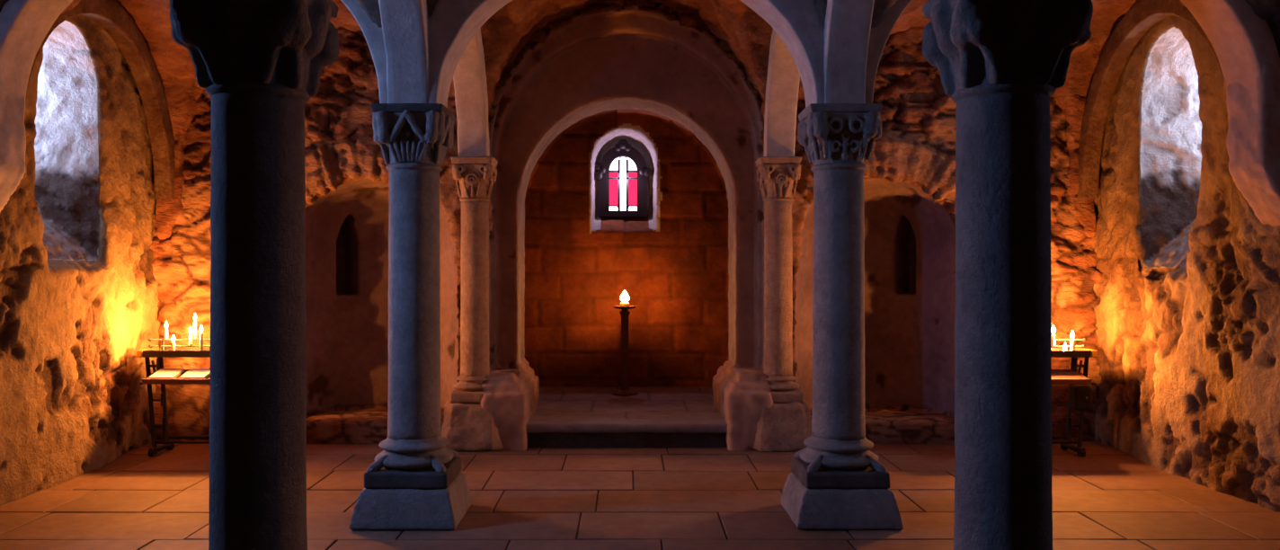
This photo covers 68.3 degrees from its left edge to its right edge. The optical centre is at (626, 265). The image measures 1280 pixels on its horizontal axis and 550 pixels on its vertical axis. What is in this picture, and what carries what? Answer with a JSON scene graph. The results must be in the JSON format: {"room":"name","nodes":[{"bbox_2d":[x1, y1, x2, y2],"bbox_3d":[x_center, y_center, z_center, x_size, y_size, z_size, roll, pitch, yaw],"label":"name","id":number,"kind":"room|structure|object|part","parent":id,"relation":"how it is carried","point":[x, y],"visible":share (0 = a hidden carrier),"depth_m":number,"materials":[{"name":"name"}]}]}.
{"room":"church","nodes":[
{"label":"church","id":0,"kind":"room"},
{"bbox_2d":[0,14,160,506],"bbox_3d":[-4.129,-0.421,5.007,1.023,3.740,5.192,0,0,0],"label":"wall","id":1,"kind":"structure","parent":0,"point":[79,300],"depth_m":6.63,"materials":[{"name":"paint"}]},
{"bbox_2d":[0,79,26,212],"bbox_3d":[-3.607,-0.551,5.250,0.372,1.109,0.323,0,0,0],"label":"wall pier","id":2,"kind":"object","parent":1,"relation":"attached to","point":[13,139],"visible":0.91,"depth_m":5.29,"materials":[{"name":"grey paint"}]},
{"bbox_2d":[26,0,175,199],"bbox_3d":[-3.640,-1.190,6.465,0.137,1.347,2.148,0,0,0],"label":"arch","id":3,"kind":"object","parent":1,"relation":"attached to","point":[109,14],"depth_m":7.09,"materials":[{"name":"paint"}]},
{"bbox_2d":[150,0,1102,450],"bbox_3d":[0.005,-0.498,8.434,7.788,3.894,2.649,0,0,0],"label":"wall","id":4,"kind":"structure","parent":0,"point":[653,76],"depth_m":7.77,"materials":[{"name":"red stone"}]},
{"bbox_2d":[594,139,652,217],"bbox_3d":[-0.037,-0.891,9.655,0.614,0.791,0.130,0,0,0],"label":"window","id":5,"kind":"structure","parent":4,"relation":"in","point":[622,182],"depth_m":9.63,"materials":[{"name":"glass"}]},
{"bbox_3d":[-0.129,-0.745,9.683,0.096,0.280,0.006,0,0,0],"label":"red pane","id":6,"kind":"part","parent":5,"relation":"part of","materials":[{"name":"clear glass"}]},
{"bbox_3d":[-0.123,-0.926,9.683,0.108,0.057,0.006,0,0,0],"label":"red pane","id":7,"kind":"part","parent":5,"relation":"part of","materials":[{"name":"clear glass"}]},
{"bbox_3d":[-0.126,-0.579,9.683,0.103,0.044,0.006,0,0,0],"label":"pale pane","id":8,"kind":"part","parent":5,"relation":"part of","materials":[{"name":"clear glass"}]},
{"bbox_3d":[-0.124,-1.036,9.683,0.106,0.145,0.006,0,0,0],"label":"pale pane","id":9,"kind":"part","parent":5,"relation":"part of","materials":[{"name":"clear glass"}]},
{"bbox_3d":[-0.035,-0.834,9.678,0.068,0.549,0.006,0,0,0],"label":"cross pane","id":10,"kind":"part","parent":5,"relation":"part of","materials":[{"name":"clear glass"}]},
{"bbox_3d":[0.054,-1.036,9.683,0.106,0.145,0.006,0,0,0],"label":"pale pane","id":11,"kind":"part","parent":5,"relation":"part of","materials":[{"name":"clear glass"}]},
{"bbox_3d":[0.059,-0.745,9.683,0.096,0.280,0.006,0,0,0],"label":"red pane","id":12,"kind":"part","parent":5,"relation":"part of","materials":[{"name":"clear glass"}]},
{"bbox_3d":[0.053,-0.926,9.683,0.108,0.057,0.006,0,0,0],"label":"red pane","id":13,"kind":"part","parent":5,"relation":"part of","materials":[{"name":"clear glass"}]},
{"bbox_3d":[0.056,-0.579,9.683,0.103,0.044,0.006,0,0,0],"label":"pale pane","id":14,"kind":"part","parent":5,"relation":"part of","materials":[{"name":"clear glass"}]},
{"bbox_2d":[525,386,727,448],"bbox_3d":[0.000,1.323,8.379,2.129,0.237,2.422,0,0,0],"label":"raised platform","id":15,"kind":"structure","parent":0,"point":[666,417],"depth_m":7.42,"materials":[{"name":"stone"}]},
{"bbox_2d":[611,305,638,395],"bbox_3d":[-0.017,0.796,8.860,0.250,0.822,0.250,0,0,0],"label":"candle stand","id":16,"kind":"object","parent":15,"relation":"on","point":[624,390],"visible":0.98,"depth_m":8.83,"materials":[{"name":"metal"}]},
{"bbox_2d":[620,290,629,306],"bbox_3d":[-0.017,0.314,8.860,0.092,0.164,0.092,0,0,0],"label":"candle","id":17,"kind":"object","parent":16,"relation":"on","point":[624,297],"visible":0.98,"depth_m":8.83,"materials":[{"name":"beige wax"}]},
{"bbox_3d":[-0.017,0.789,8.860,0.084,0.765,0.084,0,0,0],"label":"post","id":18,"kind":"part","parent":16,"relation":"part of","materials":[{"name":"metal"}]},
{"bbox_3d":[-0.017,0.399,8.860,0.220,0.027,0.220,0,0,0],"label":"dish","id":19,"kind":"part","parent":16,"relation":"part of","materials":[{"name":"metal"}]},
{"bbox_2d":[0,441,1279,549],"bbox_3d":[0.187,1.413,4.300,9.294,0.033,6.800,0,0,0],"label":"floor","id":20,"kind":"structure","parent":0,"point":[1107,498],"depth_m":5.47,"materials":[{"name":"stone"}]},
{"bbox_2d":[136,337,210,456],"bbox_3d":[-3.163,0.969,6.957,0.845,0.861,0.477,0,0,0],"label":"rack","id":21,"kind":"object","parent":20,"relation":"on","point":[159,351],"visible":0.54,"depth_m":6.92,"materials":[{"name":"metal"}]},
{"bbox_2d":[136,346,159,357],"bbox_3d":[-3.560,0.650,7.027,0.050,0.056,0.265,0,0,0],"label":"tray","id":22,"kind":"object","parent":21,"relation":"on","point":[140,353],"depth_m":6.90,"materials":[{"name":"metal"}]},
{"bbox_3d":[-3.493,1.005,6.930,0.087,0.673,0.032,0,0,0],"label":"leg","id":23,"kind":"part","parent":21,"relation":"part of","materials":[{"name":"metal"}]},
{"bbox_3d":[-3.450,0.599,7.030,0.015,0.112,0.015,0,0,22],"label":"rail post","id":24,"kind":"part","parent":21,"relation":"part of","materials":[{"name":"metal"}]},
{"bbox_3d":[-3.493,1.005,7.130,0.087,0.673,0.032,0,0,0],"label":"leg","id":25,"kind":"part","parent":21,"relation":"part of","materials":[{"name":"metal"}]},
{"bbox_2d":[164,322,168,338],"bbox_3d":[-3.428,0.485,7.030,0.024,0.130,0.024,0,0,0],"label":"candle","id":26,"kind":"object","parent":21,"relation":"on","point":[165,324],"visible":1,"depth_m":7.02,"materials":[{"name":"beige wax"}]},
{"bbox_2d":[149,368,184,379],"bbox_3d":[-3.325,0.790,6.827,0.170,0.064,0.165,0,0,0],"label":"stack","id":27,"kind":"object","parent":21,"relation":"on","point":[163,373],"visible":1,"depth_m":6.82,"materials":[{"name":"white paper"}]},
{"bbox_2d":[171,335,175,350],"bbox_3d":[-3.331,0.580,6.940,0.024,0.134,0.024,0,0,0],"label":"candle","id":28,"kind":"object","parent":21,"relation":"on","point":[173,338],"visible":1,"depth_m":6.93,"materials":[{"name":"beige wax"}]},
{"bbox_2d":[142,347,209,357],"bbox_3d":[-3.140,0.650,7.029,0.800,0.050,0.257,0,0,0],"label":"tray","id":29,"kind":"object","parent":21,"relation":"on","point":[151,352],"depth_m":6.90,"materials":[{"name":"metal"}]},
{"bbox_2d":[142,369,210,384],"bbox_3d":[-3.140,0.809,6.844,0.620,0.078,0.252,0,0,0],"label":"shelf","id":30,"kind":"object","parent":21,"relation":"attached to","point":[146,381],"depth_m":6.72,"materials":[{"name":"wood"}]},
{"bbox_3d":[-3.165,0.555,7.030,0.770,0.011,0.011,0,0,0],"label":"candle rail","id":31,"kind":"part","parent":21,"relation":"part of","materials":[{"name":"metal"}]},
{"bbox_3d":[-3.160,0.600,6.985,0.720,0.011,0.011,0,0,0],"label":"candle rail","id":32,"kind":"part","parent":21,"relation":"part of","materials":[{"name":"metal"}]},
{"bbox_3d":[-3.140,1.300,6.930,0.620,0.024,0.024,0,0,0],"label":"rail","id":33,"kind":"part","parent":21,"relation":"part of","materials":[{"name":"metal"}]},
{"bbox_3d":[-3.140,1.300,7.130,0.620,0.024,0.024,0,0,0],"label":"rail","id":34,"kind":"part","parent":21,"relation":"part of","materials":[{"name":"metal"}]},
{"bbox_2d":[188,328,192,346],"bbox_3d":[-3.226,0.525,6.985,0.024,0.138,0.024,0,0,0],"label":"candle","id":35,"kind":"object","parent":21,"relation":"on","point":[190,330],"visible":1,"depth_m":6.98,"materials":[{"name":"beige wax"}]},
{"bbox_2d":[179,368,210,379],"bbox_3d":[-3.105,0.790,6.827,0.170,0.064,0.165,0,0,0],"label":"stack","id":36,"kind":"object","parent":21,"relation":"on","point":[192,373],"visible":0.86,"depth_m":6.80,"materials":[{"name":"white paper"}]},
{"bbox_2d":[193,314,196,338],"bbox_3d":[-3.214,0.455,7.030,0.024,0.190,0.024,0,0,0],"label":"candle","id":37,"kind":"object","parent":21,"relation":"on","point":[194,316],"visible":1,"depth_m":7.02,"materials":[{"name":"beige wax"}]},
{"bbox_2d":[199,325,203,350],"bbox_3d":[-3.126,0.544,6.940,0.024,0.207,0.024,0,0,0],"label":"candle","id":38,"kind":"object","parent":21,"relation":"on","point":[200,328],"visible":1,"depth_m":6.93,"materials":[{"name":"beige wax"}]},
{"bbox_2d":[169,0,338,549],"bbox_3d":[-1.158,0.268,2.971,0.568,2.276,0.570,0,0,0],"label":"stone column","id":39,"kind":"structure","parent":20,"relation":"on","point":[259,63],"depth_m":2.85,"materials":[{"name":"grey stone"}]},
{"bbox_2d":[348,103,472,530],"bbox_3d":[-1.181,0.267,5.250,0.571,2.275,0.569,0,0,0],"label":"stone column","id":40,"kind":"structure","parent":20,"relation":"on","point":[416,482],"depth_m":5.11,"materials":[{"name":"grey stone"}]},
{"bbox_2d":[0,0,387,110],"bbox_3d":[-2.387,-1.404,5.250,2.367,1.088,0.307,0,0,0],"label":"arch","id":41,"kind":"object","parent":40,"relation":"on","point":[24,24],"visible":0.64,"depth_m":5.18,"materials":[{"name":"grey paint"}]},
{"bbox_2d":[378,0,428,103],"bbox_3d":[-1.180,-1.412,4.110,0.232,1.104,2.232,0,0,0],"label":"arch","id":42,"kind":"object","parent":40,"relation":"on","point":[404,23],"visible":0.83,"depth_m":5.04,"materials":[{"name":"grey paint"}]},
{"bbox_3d":[-1.180,1.028,5.251,0.429,0.165,0.433,0,0,0],"label":"moulding","id":43,"kind":"part","parent":40,"relation":"part of","materials":[{"name":"grey stone"}]},
{"bbox_2d":[441,156,503,451],"bbox_3d":[-1.174,0.293,7.311,0.541,2.246,0.518,0,0,0],"label":"column","id":44,"kind":"structure","parent":20,"relation":"on","point":[466,426],"depth_m":7.20,"materials":[{"name":"stone"}]},
{"bbox_3d":[-1.175,0.907,7.308,0.334,0.115,0.326,0,0,0],"label":"moulding","id":45,"kind":"part","parent":44,"relation":"part of","materials":[{"name":"stone"}]},
{"bbox_2d":[453,27,489,156],"bbox_3d":[-1.180,-1.378,6.319,0.233,1.109,2.087,0,0,0],"label":"arch","id":46,"kind":"object","parent":44,"relation":"on","point":[469,76],"visible":0.32,"depth_m":7.13,"materials":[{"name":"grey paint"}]},
{"bbox_2d":[752,156,811,452],"bbox_3d":[1.177,0.293,7.310,0.521,2.248,0.528,0,0,0],"label":"column","id":47,"kind":"structure","parent":20,"relation":"on","point":[784,426],"depth_m":7.20,"materials":[{"name":"stone"}]},
{"bbox_2d":[763,28,799,156],"bbox_3d":[1.180,-1.381,6.317,0.232,1.107,2.090,0,0,0],"label":"arch","id":48,"kind":"object","parent":47,"relation":"on","point":[783,79],"visible":0.33,"depth_m":7.13,"materials":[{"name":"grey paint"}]},
{"bbox_3d":[1.174,0.907,7.313,0.330,0.115,0.332,0,0,0],"label":"moulding","id":49,"kind":"part","parent":47,"relation":"part of","materials":[{"name":"stone"}]},
{"bbox_2d":[780,103,903,530],"bbox_3d":[1.181,0.267,5.251,0.569,2.276,0.568,0,0,0],"label":"stone column","id":50,"kind":"structure","parent":20,"relation":"on","point":[835,483],"depth_m":5.11,"materials":[{"name":"grey stone"}]},
{"bbox_2d":[427,0,824,107],"bbox_3d":[0.000,-1.525,5.250,2.314,1.327,0.308,0,0,0],"label":"arch","id":51,"kind":"object","parent":50,"relation":"on","point":[453,24],"visible":0.78,"depth_m":5.10,"materials":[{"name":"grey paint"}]},
{"bbox_3d":[1.180,1.028,5.248,0.431,0.165,0.429,0,0,0],"label":"moulding","id":52,"kind":"part","parent":50,"relation":"part of","materials":[{"name":"grey stone"}]},
{"bbox_2d":[823,0,874,103],"bbox_3d":[1.180,-1.414,4.110,0.233,1.109,2.232,0,0,0],"label":"arch","id":53,"kind":"object","parent":50,"relation":"on","point":[847,22],"visible":0.82,"depth_m":5.04,"materials":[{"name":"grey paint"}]},
{"bbox_2d":[865,0,1279,105],"bbox_3d":[2.387,-1.405,5.250,2.369,1.092,0.307,0,0,0],"label":"arch","id":54,"kind":"object","parent":50,"relation":"on","point":[1242,42],"visible":0.66,"depth_m":5.12,"materials":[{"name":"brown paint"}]},
{"bbox_2d":[922,0,1093,549],"bbox_3d":[1.183,0.268,2.970,0.572,2.276,0.571,0,0,0],"label":"stone column","id":55,"kind":"structure","parent":20,"relation":"on","point":[1001,63],"depth_m":2.84,"materials":[{"name":"grey stone"}]},
{"bbox_2d":[1051,337,1097,456],"bbox_3d":[3.022,0.969,6.957,0.845,0.861,0.477,0,0,0],"label":"rack","id":56,"kind":"object","parent":20,"relation":"on","point":[1071,377],"visible":0.48,"depth_m":6.92,"materials":[{"name":"metal"}]},
{"bbox_2d":[1051,326,1055,346],"bbox_3d":[3.160,0.520,6.985,0.028,0.149,0.026,0,0,0],"label":"candle","id":57,"kind":"object","parent":56,"relation":"on","point":[1053,328],"visible":0.99,"depth_m":6.98,"materials":[{"name":"beige wax"}]},
{"bbox_3d":[3.000,1.300,7.130,0.620,0.024,0.024,0,0,0],"label":"rail","id":58,"kind":"part","parent":56,"relation":"part of","materials":[{"name":"metal"}]},
{"bbox_3d":[3.000,1.300,6.930,0.620,0.024,0.024,0,0,0],"label":"rail","id":59,"kind":"part","parent":56,"relation":"part of","materials":[{"name":"metal"}]},
{"bbox_3d":[3.020,0.600,6.985,0.720,0.011,0.011,0,0,0],"label":"candle rail","id":60,"kind":"part","parent":56,"relation":"part of","materials":[{"name":"metal"}]},
{"bbox_3d":[3.353,1.005,7.130,0.087,0.673,0.032,0,0,0],"label":"leg","id":61,"kind":"part","parent":56,"relation":"part of","materials":[{"name":"metal"}]},
{"bbox_3d":[3.025,0.555,7.030,0.770,0.011,0.011,0,0,0],"label":"candle rail","id":62,"kind":"part","parent":56,"relation":"part of","materials":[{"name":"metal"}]},
{"bbox_2d":[1051,347,1091,357],"bbox_3d":[3.000,0.650,7.029,0.800,0.050,0.257,0,0,0],"label":"tray","id":63,"kind":"object","parent":56,"relation":"on","point":[1056,352],"depth_m":6.90,"materials":[{"name":"metal"}]},
{"bbox_2d":[1051,369,1091,384],"bbox_3d":[3.000,0.809,6.844,0.620,0.078,0.252,0,0,0],"label":"shelf","id":64,"kind":"object","parent":56,"relation":"attached to","point":[1059,377],"depth_m":6.80,"materials":[{"name":"wood"}]},
{"bbox_2d":[1070,331,1074,350],"bbox_3d":[3.278,0.564,6.940,0.028,0.165,0.026,0,0,0],"label":"candle","id":65,"kind":"object","parent":56,"relation":"on","point":[1071,333],"visible":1,"depth_m":6.93,"materials":[{"name":"beige wax"}]},
{"bbox_2d":[1069,384,1092,410],"bbox_3d":[3.300,0.962,6.856,0.124,0.177,0.104,0,0,0],"label":"offering box","id":66,"kind":"object","parent":56,"relation":"attached to","point":[1080,395],"visible":1,"depth_m":6.81,"materials":[{"name":"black metal"}]},
{"bbox_3d":[3.300,0.877,6.858,0.100,0.009,0.060,0,0,0],"label":"lid","id":67,"kind":"part","parent":66,"relation":"part of","materials":[{"name":"wood"}]},
{"bbox_3d":[3.353,1.005,6.930,0.087,0.673,0.032,0,0,0],"label":"leg","id":68,"kind":"part","parent":56,"relation":"part of","materials":[{"name":"metal"}]},
{"bbox_2d":[1075,346,1097,357],"bbox_3d":[3.420,0.650,7.027,0.050,0.056,0.265,0,0,0],"label":"tray","id":69,"kind":"object","parent":56,"relation":"on","point":[1090,353],"depth_m":6.90,"materials":[{"name":"metal"}]},
{"bbox_2d":[0,0,1279,239],"bbox_3d":[0.000,-1.186,4.158,7.410,1.985,6.914,0,0,0],"label":"ceiling","id":70,"kind":"structure","parent":0,"point":[504,34],"depth_m":7.17,"materials":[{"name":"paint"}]},
{"bbox_2d":[1093,13,1279,512],"bbox_3d":[4.129,-0.421,5.006,1.026,3.740,5.194,0,0,0],"label":"wall","id":71,"kind":"structure","parent":0,"point":[1186,309],"depth_m":6.36,"materials":[{"name":"rough natural stone"}]},
{"bbox_2d":[1076,0,1226,199],"bbox_3d":[3.639,-1.192,6.465,0.138,1.348,2.150,0,0,0],"label":"arch","id":72,"kind":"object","parent":71,"relation":"attached to","point":[1143,14],"depth_m":7.09,"materials":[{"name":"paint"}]},
{"bbox_2d":[1226,62,1279,226],"bbox_3d":[3.610,-0.554,5.251,0.381,1.107,0.320,0,0,0],"label":"wall pier","id":73,"kind":"object","parent":71,"relation":"attached to","point":[1253,136],"visible":0.94,"depth_m":5.18,"materials":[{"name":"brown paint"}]}
]}

